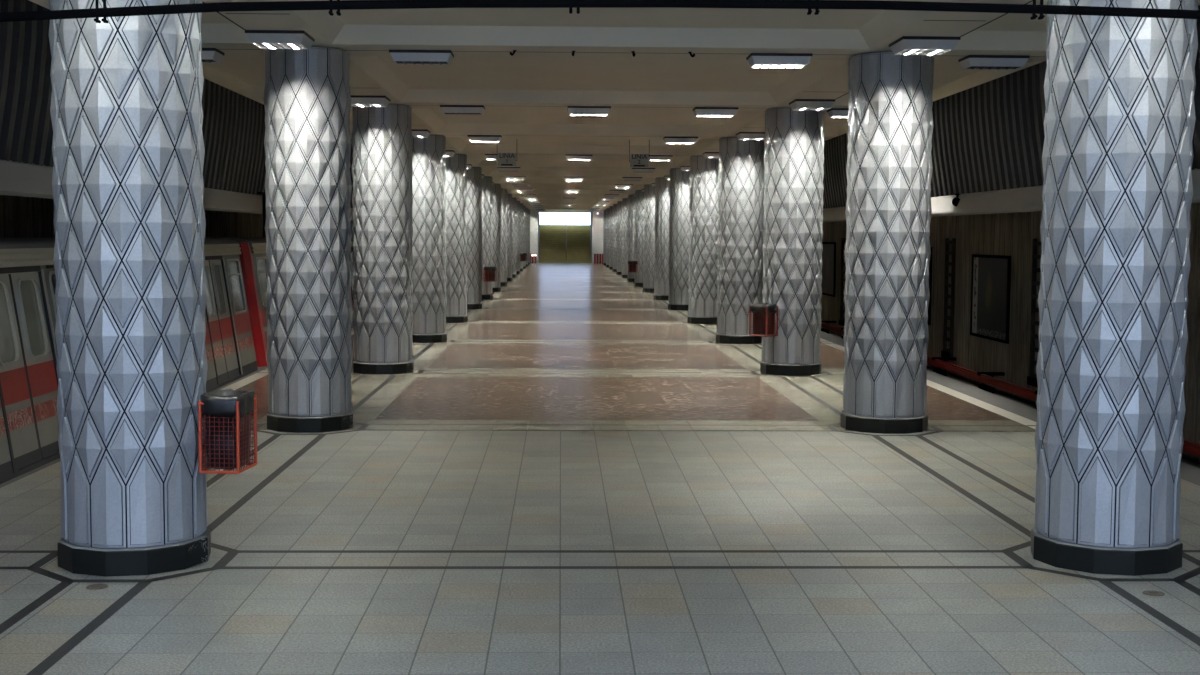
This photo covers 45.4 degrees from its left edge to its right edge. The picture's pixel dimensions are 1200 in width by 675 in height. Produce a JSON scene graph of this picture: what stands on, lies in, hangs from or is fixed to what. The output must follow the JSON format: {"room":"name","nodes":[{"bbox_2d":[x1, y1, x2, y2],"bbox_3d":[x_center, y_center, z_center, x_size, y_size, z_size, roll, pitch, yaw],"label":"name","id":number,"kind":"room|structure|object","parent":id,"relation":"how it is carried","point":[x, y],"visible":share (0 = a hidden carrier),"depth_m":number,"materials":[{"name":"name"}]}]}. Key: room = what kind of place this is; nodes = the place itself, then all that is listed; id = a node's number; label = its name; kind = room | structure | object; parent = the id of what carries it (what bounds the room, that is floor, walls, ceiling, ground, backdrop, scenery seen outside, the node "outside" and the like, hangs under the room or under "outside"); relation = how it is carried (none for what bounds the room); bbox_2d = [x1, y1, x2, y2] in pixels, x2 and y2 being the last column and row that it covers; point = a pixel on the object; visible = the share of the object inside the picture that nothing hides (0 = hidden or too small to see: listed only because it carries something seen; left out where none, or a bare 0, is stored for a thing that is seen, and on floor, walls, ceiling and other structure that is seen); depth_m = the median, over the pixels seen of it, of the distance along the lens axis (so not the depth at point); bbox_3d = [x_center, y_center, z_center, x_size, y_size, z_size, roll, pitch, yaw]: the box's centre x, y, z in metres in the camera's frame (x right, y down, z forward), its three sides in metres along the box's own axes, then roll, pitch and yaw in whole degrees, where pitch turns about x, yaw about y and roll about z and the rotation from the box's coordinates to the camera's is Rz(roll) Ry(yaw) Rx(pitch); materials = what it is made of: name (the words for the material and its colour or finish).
{"room":"metro station","nodes":[
{"label":"metro station","id":0,"kind":"room"},
{"bbox_2d":[0,195,352,237],"bbox_3d":[-11.406,-3.861,64.603,0.231,6.200,132.000,0,4,-2],"label":"wall","id":1,"kind":"structure","parent":0,"point":[20,216],"depth_m":26.46,"materials":[{"name":"concrete"}]},
{"bbox_2d":[530,211,603,262],"bbox_3d":[-3.126,-8.920,132.314,20.600,6.900,8.700,0,4,-2],"label":"wall","id":2,"kind":"structure","parent":0,"point":[596,220],"depth_m":127.97,"materials":[{"name":"paint"}]},
{"bbox_2d":[0,263,1199,674],"bbox_3d":[-1.296,-1.552,64.639,12.180,1.301,126.800,0,4,-2],"label":"floor","id":3,"kind":"structure","parent":0,"point":[579,479],"depth_m":11.20,"materials":[{"name":"tile"}]},
{"bbox_2d":[86,584,107,589],"bbox_3d":[-3.336,1.651,9.512,0.138,0.009,0.138,0,4,-2],"label":"floor drain","id":4,"kind":"object","parent":3,"relation":"on","point":[94,586],"visible":1,"depth_m":9.49,"materials":[{"name":"metal"}]},
{"bbox_2d":[49,0,210,576],"bbox_3d":[-3.326,-0.665,10.162,1.034,4.534,1.034,0,4,-11],"label":"column","id":5,"kind":"structure","parent":3,"relation":"on","point":[128,150],"depth_m":9.79,"materials":[{"name":"metal"}]},
{"bbox_2d":[198,389,256,473],"bbox_3d":[-2.647,0.661,10.203,0.336,0.555,0.443,1,4,4],"label":"litter bin","id":6,"kind":"object","parent":5,"relation":"attached to","point":[226,415],"visible":1,"depth_m":10.03,"materials":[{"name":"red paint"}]},
{"bbox_2d":[264,46,352,432],"bbox_3d":[-3.521,-1.171,17.342,1.034,4.534,1.034,0,4,-10],"label":"column","id":7,"kind":"structure","parent":3,"relation":"on","point":[308,185],"depth_m":16.95,"materials":[{"name":"silver metal"}]},
{"bbox_2d":[351,103,413,373],"bbox_3d":[-3.716,-1.676,24.521,1.034,4.534,1.034,0,4,-11],"label":"column","id":8,"kind":"structure","parent":3,"relation":"on","point":[382,140],"depth_m":24.13,"materials":[{"name":"silver metal"}]},
{"bbox_2d":[412,134,446,342],"bbox_3d":[-3.911,-2.181,31.701,1.034,4.534,1.034,-1,4,-12],"label":"column","id":9,"kind":"structure","parent":3,"relation":"on","point":[429,278],"depth_m":31.29,"materials":[{"name":"silver metal"}]},
{"bbox_2d":[446,153,467,322],"bbox_3d":[-4.106,-2.686,38.880,1.034,4.534,1.034,0,4,-10],"label":"column","id":10,"kind":"structure","parent":3,"relation":"on","point":[456,165],"depth_m":38.50,"materials":[{"name":"silver metal"}]},
{"bbox_2d":[467,167,481,308],"bbox_3d":[-4.301,-3.192,46.060,1.034,4.534,1.034,0,4,-10],"label":"column","id":11,"kind":"structure","parent":3,"relation":"on","point":[474,182],"depth_m":45.71,"materials":[{"name":"silver metal"}]},
{"bbox_2d":[481,176,492,299],"bbox_3d":[-4.497,-3.697,53.240,1.034,4.534,1.034,-1,4,-12],"label":"column","id":12,"kind":"structure","parent":3,"relation":"on","point":[487,192],"depth_m":52.89,"materials":[{"name":"silver metal"}]},
{"bbox_2d":[483,266,496,281],"bbox_3d":[-4.046,-2.339,52.820,0.443,0.555,0.336,-3,5,-41],"label":"litter bin","id":13,"kind":"object","parent":12,"relation":"attached to","point":[489,273],"visible":1,"depth_m":52.71,"materials":[{"name":"red metal"}]},
{"bbox_2d":[492,183,500,291],"bbox_3d":[-4.692,-4.202,60.419,1.034,4.534,1.034,0,4,-10],"label":"column","id":14,"kind":"structure","parent":3,"relation":"on","point":[496,286],"depth_m":60.11,"materials":[{"name":"silver metal"}]},
{"bbox_2d":[500,189,506,285],"bbox_3d":[-4.887,-4.707,67.599,1.034,4.534,1.034,0,4,-11],"label":"column","id":15,"kind":"structure","parent":3,"relation":"on","point":[503,276],"depth_m":67.30,"materials":[{"name":"silver metal"}]},
{"bbox_2d":[507,194,512,280],"bbox_3d":[-5.082,-5.212,74.778,1.034,4.534,1.034,-1,4,-12],"label":"column","id":16,"kind":"structure","parent":3,"relation":"on","point":[509,196],"depth_m":74.48,"materials":[{"name":"silver metal"}]},
{"bbox_2d":[512,197,516,276],"bbox_3d":[-5.277,-5.717,81.958,1.034,4.536,1.034,0,4,-10],"label":"column","id":17,"kind":"structure","parent":3,"relation":"on","point":[514,207],"depth_m":81.68,"materials":[{"name":"silver metal"}]},
{"bbox_2d":[516,201,519,273],"bbox_3d":[-5.472,-6.222,89.138,1.034,4.536,1.034,-1,4,-12],"label":"column","id":18,"kind":"structure","parent":3,"relation":"on","point":[517,202],"depth_m":88.88,"materials":[{"name":"silver metal"}]},
{"bbox_2d":[520,203,522,270],"bbox_3d":[-5.667,-6.727,96.317,1.034,4.536,1.034,0,4,-10],"label":"column","id":19,"kind":"structure","parent":3,"relation":"on","point":[521,204],"depth_m":96.03,"materials":[{"name":"silver metal"}]},
{"bbox_2d":[520,253,526,260],"bbox_3d":[-5.135,-5.376,95.985,0.336,0.555,0.443,4,5,38],"label":"litter bin","id":20,"kind":"object","parent":19,"relation":"attached to","point":[523,255],"visible":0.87,"depth_m":95.84,"materials":[{"name":"red metal"}]},
{"bbox_2d":[523,206,525,268],"bbox_3d":[-5.863,-7.232,103.497,1.034,4.536,1.034,0,4,-10],"label":"column","id":21,"kind":"structure","parent":3,"relation":"on","point":[524,207],"depth_m":103.25,"materials":[{"name":"silver metal"}]},
{"bbox_2d":[526,208,527,266],"bbox_3d":[-6.058,-7.738,110.676,1.034,4.536,1.034,0,4,-10],"label":"column","id":22,"kind":"structure","parent":3,"relation":"on","point":[526,208],"depth_m":110.45,"materials":[{"name":"silver metal"}]},
{"bbox_2d":[528,209,529,264],"bbox_3d":[-6.253,-8.243,117.856,1.034,4.536,1.034,0,4,-11],"label":"column","id":23,"kind":"structure","parent":3,"relation":"on","point":[528,209],"depth_m":117.63,"materials":[{"name":"silver metal"}]},
{"bbox_2d":[603,210,605,264],"bbox_3d":[0.785,-8.217,118.049,1.034,4.536,1.034,-1,4,-19],"label":"column","id":24,"kind":"structure","parent":3,"relation":"on","point":[604,219],"depth_m":117.79,"materials":[{"name":"grey metal"}]},
{"bbox_2d":[606,208,609,266],"bbox_3d":[0.980,-7.712,110.870,1.034,4.536,1.034,-1,4,-19],"label":"column","id":25,"kind":"structure","parent":3,"relation":"on","point":[607,209],"depth_m":110.61,"materials":[{"name":"grey metal"}]},
{"bbox_2d":[609,206,612,268],"bbox_3d":[1.175,-7.206,103.690,1.034,4.536,1.034,-1,4,-15],"label":"column","id":26,"kind":"structure","parent":3,"relation":"on","point":[610,207],"depth_m":103.38,"materials":[{"name":"grey metal"}]},
{"bbox_2d":[612,204,616,271],"bbox_3d":[1.370,-6.701,96.510,1.034,4.536,1.034,-1,4,-19],"label":"column","id":27,"kind":"structure","parent":3,"relation":"on","point":[614,269],"depth_m":96.19,"materials":[{"name":"grey metal"}]},
{"bbox_2d":[616,201,621,274],"bbox_3d":[1.565,-6.196,89.331,1.034,4.536,1.034,-1,4,-19],"label":"column","id":28,"kind":"structure","parent":3,"relation":"on","point":[619,203],"depth_m":89.01,"materials":[{"name":"grey metal"}]},
{"bbox_2d":[621,198,627,277],"bbox_3d":[1.760,-5.691,82.151,1.034,4.536,1.034,-1,4,-19],"label":"column","id":29,"kind":"structure","parent":3,"relation":"on","point":[624,200],"depth_m":81.82,"materials":[{"name":"grey metal"}]},
{"bbox_2d":[627,194,634,281],"bbox_3d":[1.955,-5.187,74.972,1.034,4.534,1.034,-1,4,-15],"label":"column","id":30,"kind":"structure","parent":3,"relation":"on","point":[631,198],"depth_m":74.61,"materials":[{"name":"grey metal"}]},
{"bbox_2d":[634,190,643,286],"bbox_3d":[2.151,-4.681,67.792,1.034,4.534,1.034,-1,4,-15],"label":"column","id":31,"kind":"structure","parent":3,"relation":"on","point":[639,195],"depth_m":67.42,"materials":[{"name":"grey metal"}]},
{"bbox_2d":[628,261,637,272],"bbox_3d":[1.546,-3.342,67.544,0.336,0.555,0.443,-2,5,-29],"label":"litter bin","id":32,"kind":"object","parent":31,"relation":"attached to","point":[633,265],"visible":1,"depth_m":67.42,"materials":[{"name":"red metal"}]},
{"bbox_2d":[643,184,654,292],"bbox_3d":[2.346,-4.176,60.612,1.034,4.534,1.034,-1,4,-19],"label":"column","id":33,"kind":"structure","parent":3,"relation":"on","point":[649,190],"depth_m":60.24,"materials":[{"name":"grey metal"}]},
{"bbox_2d":[653,177,669,299],"bbox_3d":[2.541,-3.671,53.433,1.034,4.534,1.034,-1,4,-15],"label":"column","id":34,"kind":"structure","parent":3,"relation":"on","point":[662,186],"depth_m":53.05,"materials":[{"name":"grey metal"}]},
{"bbox_2d":[668,168,689,309],"bbox_3d":[2.736,-3.166,46.253,1.034,4.534,1.034,-1,4,-17],"label":"column","id":35,"kind":"structure","parent":3,"relation":"on","point":[679,192],"depth_m":45.85,"materials":[{"name":"grey metal"}]},
{"bbox_2d":[687,155,718,323],"bbox_3d":[2.931,-2.660,39.074,1.034,4.534,1.034,-1,4,-19],"label":"column","id":36,"kind":"structure","parent":3,"relation":"on","point":[704,183],"depth_m":38.66,"materials":[{"name":"grey metal"}]},
{"bbox_2d":[716,137,764,343],"bbox_3d":[3.126,-2.155,31.894,1.034,4.534,1.034,-1,4,-15],"label":"column","id":37,"kind":"structure","parent":3,"relation":"on","point":[741,162],"depth_m":31.49,"materials":[{"name":"grey metal"}]},
{"bbox_2d":[760,107,823,375],"bbox_3d":[3.321,-1.650,24.714,1.034,4.534,1.034,-1,4,-15],"label":"column","id":38,"kind":"structure","parent":3,"relation":"on","point":[793,188],"depth_m":24.32,"materials":[{"name":"grey metal"}]},
{"bbox_2d":[749,303,777,336],"bbox_3d":[2.785,-0.303,24.368,0.336,0.555,0.443,-3,5,-39],"label":"litter bin","id":39,"kind":"object","parent":38,"relation":"attached to","point":[763,314],"visible":1,"depth_m":24.26,"materials":[{"name":"red metal"}]},
{"bbox_2d":[841,51,933,433],"bbox_3d":[3.517,-1.145,17.535,1.034,4.534,1.034,0,4,-4],"label":"column","id":40,"kind":"structure","parent":3,"relation":"on","point":[888,210],"depth_m":17.14,"materials":[{"name":"grey metal"}]},
{"bbox_2d":[1031,0,1197,575],"bbox_3d":[3.712,-0.640,10.355,1.034,4.534,1.034,-1,4,-18],"label":"column","id":41,"kind":"structure","parent":3,"relation":"on","point":[1119,120],"depth_m":9.98,"materials":[{"name":"grey metal"}]},
{"bbox_2d":[1142,590,1164,595],"bbox_3d":[3.667,1.692,9.495,0.138,0.009,0.138,0,4,-2],"label":"floor drain","id":42,"kind":"object","parent":3,"relation":"on","point":[1148,592],"visible":1,"depth_m":9.48,"materials":[{"name":"metal"}]},
{"bbox_2d":[29,0,1199,212],"bbox_3d":[-1.364,-7.244,67.897,20.800,0.501,130.500,0,4,-2],"label":"ceiling","id":43,"kind":"structure","parent":0,"point":[652,95],"depth_m":20.25,"materials":[{"name":"paint"}]},
{"bbox_2d":[0,0,352,207],"bbox_3d":[-6.957,-6.157,64.963,0.255,1.720,124.800,0,4,-2],"label":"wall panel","id":44,"kind":"object","parent":43,"relation":"hanging from","point":[233,127],"visible":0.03,"depth_m":14.43,"materials":[{"name":"grey metal"}]},
{"bbox_2d":[0,160,352,220],"bbox_3d":[-7.158,-5.158,65.129,0.360,0.320,125.000,0,4,-2],"label":"beam","id":45,"kind":"structure","parent":44,"relation":"attached to","point":[16,178],"depth_m":14.58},
{"bbox_2d":[258,192,265,236],"bbox_3d":[-5.847,-2.136,24.987,0.058,0.770,0.850,0,4,-2],"label":"rod","id":46,"kind":"object","parent":45,"relation":"hanging from","point":[263,194],"visible":0.85,"depth_m":24.94,"materials":[{"name":"black metal"}]},
{"bbox_2d":[201,48,224,62],"bbox_3d":[-4.941,-3.392,17.247,0.740,0.128,0.460,0,4,-2],"label":"ceiling light","id":47,"kind":"object","parent":43,"relation":"attached to","point":[208,55],"visible":0.32,"depth_m":17.09,"materials":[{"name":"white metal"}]},
{"bbox_2d":[245,30,314,48],"bbox_3d":[-3.532,-3.286,15.859,0.640,0.128,0.680,0,4,-2],"label":"ceiling light","id":48,"kind":"object","parent":43,"relation":"attached to","point":[263,39],"visible":1,"depth_m":15.59,"materials":[{"name":"white metal"}]},
{"bbox_2d":[351,95,389,106],"bbox_3d":[-3.727,-3.791,23.038,0.640,0.128,0.680,0,4,-2],"label":"ceiling light","id":49,"kind":"object","parent":43,"relation":"attached to","point":[356,100],"visible":0.87,"depth_m":22.77,"materials":[{"name":"white metal"}]},
{"bbox_2d":[389,50,453,64],"bbox_3d":[-2.152,-3.381,17.323,0.740,0.128,0.460,0,4,-2],"label":"ceiling light","id":50,"kind":"object","parent":43,"relation":"attached to","point":[409,57],"visible":1,"depth_m":17.13,"materials":[{"name":"white metal"}]},
{"bbox_2d":[412,129,430,137],"bbox_3d":[-3.923,-4.297,30.218,0.640,0.128,0.680,0,4,-2],"label":"ceiling light","id":51,"kind":"object","parent":43,"relation":"attached to","point":[424,133],"visible":0.56,"depth_m":29.94,"materials":[{"name":"white metal"}]},
{"bbox_2d":[445,150,454,155],"bbox_3d":[-4.118,-4.802,37.397,0.640,0.128,0.680,0,4,-2],"label":"ceiling light","id":52,"kind":"object","parent":43,"relation":"attached to","point":[447,152],"visible":0.39,"depth_m":37.12,"materials":[{"name":"white metal"}]},
{"bbox_2d":[440,105,484,114],"bbox_3d":[-2.347,-3.886,24.503,0.740,0.128,0.460,0,4,-2],"label":"ceiling light","id":53,"kind":"object","parent":43,"relation":"attached to","point":[446,109],"visible":1,"depth_m":24.31,"materials":[{"name":"grey metal"}]},
{"bbox_2d":[468,135,501,141],"bbox_3d":[-2.542,-4.392,31.683,0.740,0.128,0.460,0,4,-2],"label":"ceiling light","id":54,"kind":"object","parent":43,"relation":"attached to","point":[473,138],"visible":1,"depth_m":31.48,"materials":[{"name":"white plastic"}]},
{"bbox_2d":[485,154,497,159],"bbox_3d":[-2.737,-4.897,38.862,0.740,0.128,0.460,0,4,-2],"label":"ceiling light","id":55,"kind":"object","parent":43,"relation":"attached to","point":[488,156],"visible":0.39,"depth_m":38.66,"materials":[{"name":"white plastic"}]},
{"bbox_2d":[497,153,516,165],"bbox_3d":[-2.120,-4.215,32.686,0.462,0.620,0.046,0,4,-2],"label":"hanging sign","id":56,"kind":"object","parent":43,"relation":"hanging from","point":[504,159],"visible":1,"depth_m":32.68,"materials":[{"name":"black metal"}]},
{"bbox_2d":[497,167,519,171],"bbox_3d":[-2.932,-5.402,46.042,0.740,0.128,0.460,0,4,-2],"label":"ceiling light","id":57,"kind":"object","parent":43,"relation":"attached to","point":[511,169],"visible":1,"depth_m":45.84,"materials":[{"name":"grey metal"}]},
{"bbox_2d":[506,176,525,179],"bbox_3d":[-3.127,-5.907,53.221,0.740,0.128,0.460,0,4,-2],"label":"ceiling light","id":58,"kind":"object","parent":43,"relation":"attached to","point":[507,177],"visible":1,"depth_m":53.01,"materials":[{"name":"white plastic"}]},
{"bbox_2d":[512,183,529,186],"bbox_3d":[-3.322,-6.413,60.401,0.740,0.128,0.460,0,4,-2],"label":"ceiling light","id":59,"kind":"object","parent":43,"relation":"attached to","point":[513,184],"visible":1,"depth_m":60.21,"materials":[{"name":"grey metal"}]},
{"bbox_2d":[517,189,532,191],"bbox_3d":[-3.518,-6.918,67.581,0.740,0.128,0.460,0,4,-2],"label":"ceiling light","id":60,"kind":"object","parent":43,"relation":"attached to","point":[519,190],"visible":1,"depth_m":67.37,"materials":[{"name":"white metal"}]},
{"bbox_2d":[563,189,578,192],"bbox_3d":[-1.358,-6.910,67.640,0.740,0.128,0.460,0,4,-2],"label":"ceiling light","id":61,"kind":"object","parent":43,"relation":"attached to","point":[565,190],"visible":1,"depth_m":67.43,"materials":[{"name":"white plastic"}]},
{"bbox_2d":[564,177,583,180],"bbox_3d":[-0.968,-5.899,53.281,0.740,0.128,0.460,0,4,-2],"label":"ceiling light","id":62,"kind":"object","parent":43,"relation":"attached to","point":[565,178],"visible":1,"depth_m":53.08,"materials":[{"name":"white plastic"}]},
{"bbox_2d":[565,154,592,159],"bbox_3d":[-0.578,-4.889,38.922,0.740,0.128,0.460,0,4,-2],"label":"ceiling light","id":63,"kind":"object","parent":43,"relation":"attached to","point":[568,156],"visible":1,"depth_m":38.72,"materials":[{"name":"white plastic"}]},
{"bbox_2d":[567,106,610,115],"bbox_3d":[-0.188,-3.878,24.562,0.740,0.128,0.460,0,4,-2],"label":"ceiling light","id":64,"kind":"object","parent":43,"relation":"attached to","point":[573,110],"visible":1,"depth_m":24.37,"materials":[{"name":"white plastic"}]},
{"bbox_2d":[0,0,1199,22],"bbox_3d":[0.313,-2.050,6.082,7.202,1.565,0.056,0,4,-2],"label":"cable","id":65,"kind":"object","parent":43,"relation":"hanging from","point":[330,5],"visible":1,"depth_m":6.10,"materials":[{"name":"black metal"}]},
{"bbox_2d":[605,194,618,196],"bbox_3d":[0.616,-7.407,74.879,0.740,0.128,0.460,0,4,-2],"label":"ceiling light","id":66,"kind":"object","parent":43,"relation":"attached to","point":[606,195],"visible":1,"depth_m":74.68,"materials":[{"name":"grey metal"}]},
{"bbox_2d":[609,190,624,192],"bbox_3d":[0.811,-6.902,67.700,0.740,0.128,0.460,0,4,-2],"label":"ceiling light","id":67,"kind":"object","parent":43,"relation":"attached to","point":[611,191],"visible":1,"depth_m":67.50,"materials":[{"name":"grey metal"}]},
{"bbox_2d":[615,184,632,187],"bbox_3d":[1.006,-6.397,60.520,0.740,0.128,0.460,0,4,-2],"label":"ceiling light","id":68,"kind":"object","parent":43,"relation":"attached to","point":[616,185],"visible":1,"depth_m":60.31,"materials":[{"name":"white plastic"}]},
{"bbox_2d":[622,177,642,180],"bbox_3d":[1.201,-5.891,53.340,0.740,0.128,0.460,0,4,-2],"label":"ceiling light","id":69,"kind":"object","parent":43,"relation":"attached to","point":[623,178],"visible":1,"depth_m":53.14,"materials":[{"name":"grey metal"}]},
{"bbox_2d":[629,140,649,166],"bbox_3d":[0.899,-4.204,32.769,0.462,0.620,0.046,0,4,-2],"label":"hanging sign","id":70,"kind":"object","parent":43,"relation":"hanging from","point":[636,160],"visible":1,"depth_m":32.76,"materials":[{"name":"black metal"}]},
{"bbox_2d":[632,168,654,171],"bbox_3d":[1.396,-5.386,46.161,0.740,0.128,0.460,0,4,-2],"label":"ceiling light","id":71,"kind":"object","parent":43,"relation":"attached to","point":[633,169],"visible":1,"depth_m":45.95,"materials":[{"name":"grey metal"}]},
{"bbox_2d":[648,155,672,160],"bbox_3d":[1.591,-4.881,38.981,0.740,0.128,0.460,0,4,-2],"label":"ceiling light","id":72,"kind":"object","parent":43,"relation":"attached to","point":[651,157],"visible":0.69,"depth_m":38.78,"materials":[{"name":"white plastic"}]},
{"bbox_2d":[663,136,697,143],"bbox_3d":[1.786,-4.376,31.802,0.740,0.128,0.460,0,4,-2],"label":"ceiling light","id":73,"kind":"object","parent":43,"relation":"attached to","point":[668,139],"visible":1,"depth_m":31.61,"materials":[{"name":"white plastic"}]},
{"bbox_2d":[680,166,689,170],"bbox_3d":[2.844,-5.281,44.773,0.640,0.128,0.680,0,4,-2],"label":"ceiling light","id":74,"kind":"object","parent":43,"relation":"attached to","point":[683,168],"visible":0.43,"depth_m":44.48,"materials":[{"name":"white metal"}]},
{"bbox_2d":[703,152,718,157],"bbox_3d":[3.039,-4.776,37.594,0.640,0.128,0.680,0,4,-2],"label":"ceiling light","id":75,"kind":"object","parent":43,"relation":"attached to","point":[705,154],"visible":0.61,"depth_m":37.31,"materials":[{"name":"white metal"}]},
{"bbox_2d":[693,107,738,116],"bbox_3d":[1.982,-3.871,24.622,0.740,0.128,0.460,0,4,-2],"label":"ceiling light","id":76,"kind":"object","parent":43,"relation":"attached to","point":[698,111],"visible":1,"depth_m":24.43,"materials":[{"name":"white plastic"}]},
{"bbox_2d":[736,132,764,139],"bbox_3d":[3.235,-4.270,30.414,0.640,0.128,0.680,0,4,-2],"label":"ceiling light","id":77,"kind":"object","parent":43,"relation":"attached to","point":[741,135],"visible":0.84,"depth_m":30.14,"materials":[{"name":"white metal"}]},
{"bbox_2d":[746,53,812,67],"bbox_3d":[2.177,-3.365,17.442,0.740,0.128,0.460,0,4,-2],"label":"ceiling light","id":78,"kind":"object","parent":43,"relation":"attached to","point":[755,60],"visible":1,"depth_m":17.25,"materials":[{"name":"white metal"}]},
{"bbox_2d":[789,99,834,110],"bbox_3d":[3.430,-3.765,23.235,0.640,0.128,0.680,0,4,-2],"label":"ceiling light","id":79,"kind":"object","parent":43,"relation":"attached to","point":[797,104],"visible":1,"depth_m":22.95,"materials":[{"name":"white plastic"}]},
{"bbox_2d":[827,108,848,117],"bbox_3d":[4.311,-3.862,24.686,0.740,0.128,0.460,0,4,-2],"label":"ceiling light","id":80,"kind":"object","parent":43,"relation":"attached to","point":[833,112],"visible":0.42,"depth_m":24.49,"materials":[{"name":"white metal"}]},
{"bbox_2d":[889,36,960,54],"bbox_3d":[3.625,-3.260,16.055,0.640,0.128,0.680,0,4,-2],"label":"ceiling light","id":81,"kind":"object","parent":43,"relation":"attached to","point":[905,45],"visible":1,"depth_m":15.79,"materials":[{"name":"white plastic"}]},
{"bbox_2d":[764,5,1199,208],"bbox_3d":[4.373,-6.116,65.274,0.255,1.720,124.800,0,4,-2],"label":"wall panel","id":82,"kind":"object","parent":43,"relation":"hanging from","point":[988,136],"visible":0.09,"depth_m":20.65,"materials":[{"name":"grey metal"}]},
{"bbox_2d":[822,169,1199,222],"bbox_3d":[4.557,-5.114,65.450,0.360,0.320,125.000,0,4,-2],"label":"beam","id":83,"kind":"structure","parent":82,"relation":"attached to","point":[1026,199],"depth_m":20.72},
{"bbox_2d":[952,194,960,206],"bbox_3d":[5.603,-2.150,22.442,0.149,0.203,0.210,3,5,30],"label":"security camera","id":84,"kind":"object","parent":83,"relation":"attached to","point":[955,201],"visible":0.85,"depth_m":22.38,"materials":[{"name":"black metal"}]},
{"bbox_2d":[958,55,1029,69],"bbox_3d":[4.806,-3.356,17.514,0.740,0.128,0.460,0,4,-2],"label":"ceiling light","id":85,"kind":"object","parent":43,"relation":"attached to","point":[973,62],"visible":1,"depth_m":17.33,"materials":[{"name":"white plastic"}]},
{"bbox_2d":[762,203,1199,462],"bbox_3d":[8.818,-3.787,65.158,0.231,6.200,132.000,0,4,-2],"label":"wall","id":86,"kind":"structure","parent":0,"point":[1013,234],"depth_m":34.47,"materials":[{"name":"wood"}]},
{"bbox_2d":[821,242,835,296],"bbox_3d":[8.907,-2.683,56.012,0.060,2.080,2.800,0,4,-2],"label":"poster frame","id":87,"kind":"object","parent":86,"relation":"attached to","point":[829,248],"visible":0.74,"depth_m":55.89,"materials":[{"name":"black metal"}]},
{"bbox_2d":[839,238,845,325],"bbox_3d":[8.958,-2.060,52.848,0.130,3.220,0.740,0,4,-2],"label":"ladder","id":88,"kind":"object","parent":86,"relation":"attached to","point":[843,265],"visible":0.75,"depth_m":53.05,"materials":[{"name":"brown metal"}]},
{"bbox_2d":[928,247,931,324],"bbox_3d":[9.292,-1.544,41.812,0.060,2.200,2.700,0,4,-2],"label":"poster frame","id":89,"kind":"object","parent":86,"relation":"attached to","point":[930,263],"visible":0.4,"depth_m":40.47,"materials":[{"name":"black metal"}]},
{"bbox_2d":[941,238,955,356],"bbox_3d":[9.349,-1.049,38.489,0.130,3.220,0.740,0,4,-2],"label":"ladder","id":90,"kind":"object","parent":86,"relation":"attached to","point":[946,352],"visible":0.97,"depth_m":38.37,"materials":[{"name":"brown metal"}]},
{"bbox_2d":[970,254,1010,343],"bbox_3d":[9.480,-0.981,34.887,0.060,2.050,3.000,0,4,-2],"label":"poster frame","id":91,"kind":"object","parent":86,"relation":"attached to","point":[990,274],"visible":1,"depth_m":34.75,"materials":[{"name":"black metal"}]},
{"bbox_2d":[1027,239,1040,387],"bbox_3d":[9.544,-0.544,31.309,0.130,3.220,0.740,0,4,-2],"label":"ladder","id":92,"kind":"object","parent":86,"relation":"attached to","point":[1032,378],"visible":0.57,"depth_m":31.54,"materials":[{"name":"brown metal"}]},
{"bbox_2d":[829,332,1199,467],"bbox_3d":[6.548,-0.838,65.805,4.290,0.200,133.000,0,4,-2],"label":"trim","id":93,"kind":"structure","parent":0,"point":[1183,459],"depth_m":33.02,"materials":[{"name":"concrete"}]},
{"bbox_2d":[821,321,1199,458],"bbox_3d":[8.398,-1.092,64.584,0.600,0.500,125.500,0,4,-2],"label":"rail","id":94,"kind":"object","parent":93,"relation":"on","point":[989,382],"visible":0.2,"depth_m":33.77,"materials":[{"name":"metal"}]},
{"bbox_3d":[-3.025,-6.534,128.323,11.240,0.300,1.000,0,4,-2],"label":"floor","id":95,"kind":"structure","parent":0,"visible":0},
{"bbox_2d":[538,225,591,262],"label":"door","id":96,"kind":"structure","parent":95,"relation":"on","point":[557,243],"depth_m":131.06,"materials":[{"name":"metal"}]},
{"bbox_3d":[-9.196,-0.895,65.373,4.290,0.200,133.000,0,4,-2],"label":"trim","id":97,"kind":"structure","parent":0,"visible":0},
{"bbox_3d":[-8.832,-1.044,64.871,1.570,0.170,132.000,0,4,-2],"label":"trim","id":98,"kind":"structure","parent":97,"relation":"on","visible":0},
{"bbox_2d":[0,238,257,483],"bbox_3d":[-7.242,0.556,16.515,3.188,3.400,16.450,0,4,-2],"label":"train car","id":99,"kind":"object","parent":98,"relation":"on","point":[29,424],"visible":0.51,"depth_m":14.99,"materials":[{"name":"grey paint"}]},
{"bbox_2d":[204,237,353,366],"bbox_3d":[-7.809,-0.653,33.688,3.388,3.400,16.900,0,4,-2],"label":"train car","id":100,"kind":"object","parent":98,"relation":"on","point":[253,256],"visible":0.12,"depth_m":25.61,"materials":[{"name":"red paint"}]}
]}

